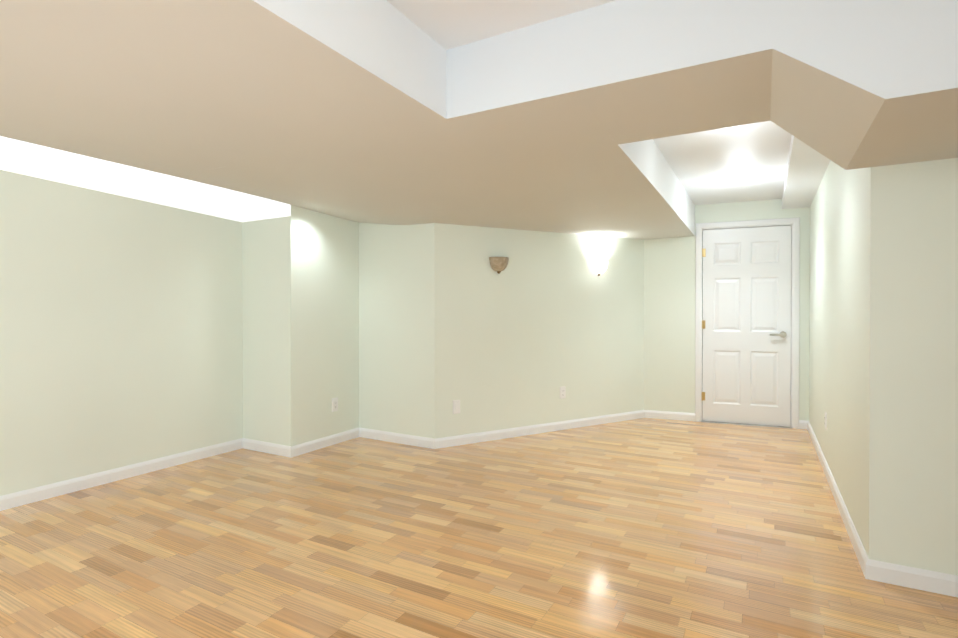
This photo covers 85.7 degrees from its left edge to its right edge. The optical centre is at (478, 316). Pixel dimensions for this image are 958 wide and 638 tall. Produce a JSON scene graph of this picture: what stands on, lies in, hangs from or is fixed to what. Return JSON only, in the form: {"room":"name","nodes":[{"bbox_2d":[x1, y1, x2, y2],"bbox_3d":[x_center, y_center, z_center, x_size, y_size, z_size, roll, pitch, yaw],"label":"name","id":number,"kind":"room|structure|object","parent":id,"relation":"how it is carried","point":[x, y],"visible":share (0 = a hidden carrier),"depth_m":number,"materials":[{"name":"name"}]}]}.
{"room":"finished basement","nodes":[
{"label":"finished basement","id":0,"kind":"room"},
{"bbox_2d":[0,170,242,495],"bbox_3d":[-3.406,-0.113,2.022,0.120,2.500,5.760,0,0,29],"label":"wall","id":1,"kind":"structure","parent":0,"point":[121,331],"depth_m":3.51,"materials":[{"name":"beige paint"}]},
{"bbox_2d":[0,438,243,510],"bbox_3d":[-3.340,1.095,2.011,0.014,0.083,5.490,0,0,29],"label":"baseboard","id":2,"kind":"structure","parent":1,"relation":"attached to","point":[20,498],"depth_m":3.51,"materials":[{"name":"white wood"}]},
{"bbox_2d":[0,136,290,221],"bbox_3d":[-3.095,-0.855,1.846,0.590,0.134,5.520,0,0,29],"label":"ceiling","id":3,"kind":"structure","parent":0,"point":[44,162],"depth_m":3.28,"materials":[{"name":"white paint"}]},
{"bbox_2d":[242,216,290,445],"bbox_3d":[-1.784,-0.129,4.348,0.710,2.500,0.120,0,0,29],"label":"wall","id":4,"kind":"structure","parent":0,"point":[266,273],"depth_m":4.26,"materials":[{"name":"beige paint"}]},
{"bbox_2d":[244,438,287,456],"bbox_3d":[-1.760,1.080,4.266,0.540,0.083,0.014,0,0,29],"label":"baseboard","id":5,"kind":"structure","parent":4,"relation":"attached to","point":[282,450],"depth_m":4.26,"materials":[{"name":"white wood"}]},
{"bbox_2d":[291,205,358,446],"bbox_3d":[-1.334,-0.130,4.552,0.120,2.500,0.913,0,0,29],"label":"wall","id":6,"kind":"structure","parent":0,"point":[324,309],"depth_m":4.43,"materials":[{"name":"beige paint"}]},
{"bbox_2d":[288,428,355,457],"bbox_3d":[-1.318,1.079,4.451,0.014,0.083,0.764,0,0,29],"label":"baseboard","id":7,"kind":"structure","parent":6,"relation":"attached to","point":[303,448],"depth_m":4.39,"materials":[{"name":"white wood"}]},
{"bbox_2d":[332,397,337,411],"bbox_3d":[-1.266,0.775,4.547,0.011,0.118,0.072,0,0,29],"label":"outlet","id":8,"kind":"object","parent":6,"relation":"attached to","point":[334,404],"visible":1,"depth_m":4.54,"materials":[{"name":"plastic"}]},
{"bbox_2d":[359,223,434,438],"bbox_3d":[-0.772,-0.131,4.681,0.980,2.500,0.143,0,0,29],"label":"wall","id":9,"kind":"structure","parent":0,"point":[396,330],"depth_m":4.59,"materials":[{"name":"beige paint"}]},
{"bbox_2d":[356,428,431,448],"bbox_3d":[-0.756,1.078,4.603,0.850,0.083,0.034,0,0,29],"label":"baseboard","id":10,"kind":"structure","parent":9,"relation":"attached to","point":[425,442],"depth_m":4.59,"materials":[{"name":"white wood"}]},
{"bbox_2d":[0,418,957,637],"bbox_3d":[0.512,1.169,1.740,7.620,0.060,9.400,0,0,29],"label":"floor","id":11,"kind":"structure","parent":0,"point":[649,528],"depth_m":2.54,"materials":[{"name":"brown wood"}]},
{"bbox_2d":[0,0,957,239],"bbox_3d":[0.512,-0.901,1.726,7.620,0.520,9.400,0,0,29],"label":"ceiling","id":12,"kind":"structure","parent":0,"point":[375,111],"depth_m":2.03,"materials":[{"name":"beige paint"}]},
{"bbox_2d":[434,223,643,438],"bbox_3d":[0.716,-0.134,5.104,2.618,2.500,0.120,0,0,-31],"label":"wall","id":13,"kind":"structure","parent":0,"point":[531,328],"depth_m":4.92,"materials":[{"name":"beige paint"}]},
{"bbox_2d":[453,400,459,413],"bbox_3d":[-0.194,0.785,4.490,0.072,0.118,0.012,0,0,-31],"label":"electrical outlet","id":14,"kind":"object","parent":13,"relation":"attached to","point":[456,406],"visible":1,"depth_m":4.49,"materials":[{"name":"plastic"}]},
{"bbox_2d":[489,257,508,273],"bbox_3d":[0.198,-0.463,4.665,0.192,0.145,0.099,0,0,-31],"label":"sconce","id":15,"kind":"object","parent":13,"relation":"attached to","point":[498,264],"visible":1,"depth_m":4.63,"materials":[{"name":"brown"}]},
{"bbox_2d":[432,410,647,448],"bbox_3d":[0.722,1.075,5.037,1.299,0.083,2.224,0,0,29],"label":"baseboard","id":16,"kind":"structure","parent":13,"relation":"attached to","point":[444,442],"depth_m":4.91,"materials":[{"name":"white wood"}]},
{"bbox_2d":[560,386,565,398],"bbox_3d":[0.828,0.750,5.100,0.072,0.118,0.011,0,0,-31],"label":"electrical outlet","id":17,"kind":"object","parent":13,"relation":"attached to","point":[562,391],"visible":1,"depth_m":5.10,"materials":[{"name":"plastic"}]},
{"bbox_2d":[591,261,607,275],"bbox_3d":[1.254,-0.492,5.295,0.192,0.145,0.099,0,0,-31],"label":"sconce","id":18,"kind":"object","parent":13,"relation":"attached to","point":[599,267],"visible":1,"depth_m":5.26,"materials":[{"name":"white glass"}]},
{"bbox_2d":[387,0,791,204],"bbox_3d":[0.512,-1.261,1.724,7.620,0.200,9.400,0,0,29],"label":"ceiling","id":19,"kind":"structure","parent":0,"point":[708,166],"depth_m":3.40,"materials":[{"name":"white paint"}]},
{"bbox_2d":[644,199,793,412],"bbox_3d":[2.479,-0.136,5.496,1.487,2.500,0.120,0,0,22],"label":"wall","id":20,"kind":"structure","parent":0,"point":[669,317],"depth_m":5.58,"materials":[{"name":"beige paint"}]},
{"bbox_2d":[648,410,694,420],"bbox_3d":[2.069,1.072,5.593,0.499,0.083,0.080,0,0,29],"label":"baseboard","id":21,"kind":"structure","parent":20,"relation":"attached to","point":[651,414],"depth_m":5.58,"materials":[{"name":"white wood"}]},
{"bbox_2d":[702,225,790,426],"bbox_3d":[2.742,0.096,5.322,0.823,2.022,0.092,0,0,22],"label":"door","id":22,"kind":"structure","parent":20,"relation":"in","point":[746,351],"depth_m":5.32,"materials":[{"name":"paint"}]},
{"bbox_2d":[695,217,799,428],"bbox_3d":[2.765,0.063,5.366,0.955,2.103,0.156,0,0,22],"label":"door frame","id":23,"kind":"structure","parent":20,"relation":"attached to","point":[795,222],"depth_m":5.22,"materials":[{"name":"white wood"}]},
{"bbox_2d":[794,207,809,420],"bbox_3d":[3.290,-0.134,5.177,0.269,2.500,0.154,0,0,29],"label":"wall","id":24,"kind":"structure","parent":0,"point":[803,214],"depth_m":5.13,"materials":[{"name":"beige paint"}]},
{"bbox_2d":[782,135,830,208],"bbox_3d":[2.430,-1.125,3.812,0.260,0.100,3.490,0,0,29],"label":"ceiling soffit","id":25,"kind":"structure","parent":0,"point":[807,167],"depth_m":3.92,"materials":[{"name":"white paint"}]},
{"bbox_2d":[809,161,870,557],"bbox_3d":[2.568,-0.124,3.706,0.130,2.500,3.426,0,0,29],"label":"wall","id":26,"kind":"structure","parent":0,"point":[839,315],"depth_m":2.97,"materials":[{"name":"beige paint"}]},
{"bbox_2d":[824,412,826,429],"bbox_3d":[2.509,0.755,3.741,0.011,0.118,0.072,0,0,29],"label":"outlet","id":27,"kind":"object","parent":26,"relation":"attached to","point":[825,422],"visible":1,"depth_m":3.72,"materials":[{"name":"plastic"}]},
{"bbox_2d":[805,421,872,579],"bbox_3d":[2.468,1.084,3.684,0.036,0.083,3.304,0,0,29],"label":"baseboard","id":28,"kind":"structure","parent":26,"relation":"attached to","point":[866,564],"depth_m":2.80,"materials":[{"name":"white wood"}]},
{"bbox_2d":[869,158,957,575],"bbox_3d":[2.963,-0.111,1.599,2.840,2.500,0.120,0,0,29],"label":"wall","id":29,"kind":"structure","parent":0,"point":[913,479],"depth_m":2.16,"materials":[{"name":"beige paint"}]},
{"bbox_2d":[873,560,957,596],"bbox_3d":[2.878,1.098,1.578,2.670,0.083,0.014,0,0,29],"label":"baseboard","id":30,"kind":"structure","parent":29,"relation":"attached to","point":[916,578],"depth_m":2.15,"materials":[{"name":"white wood"}]}
]}

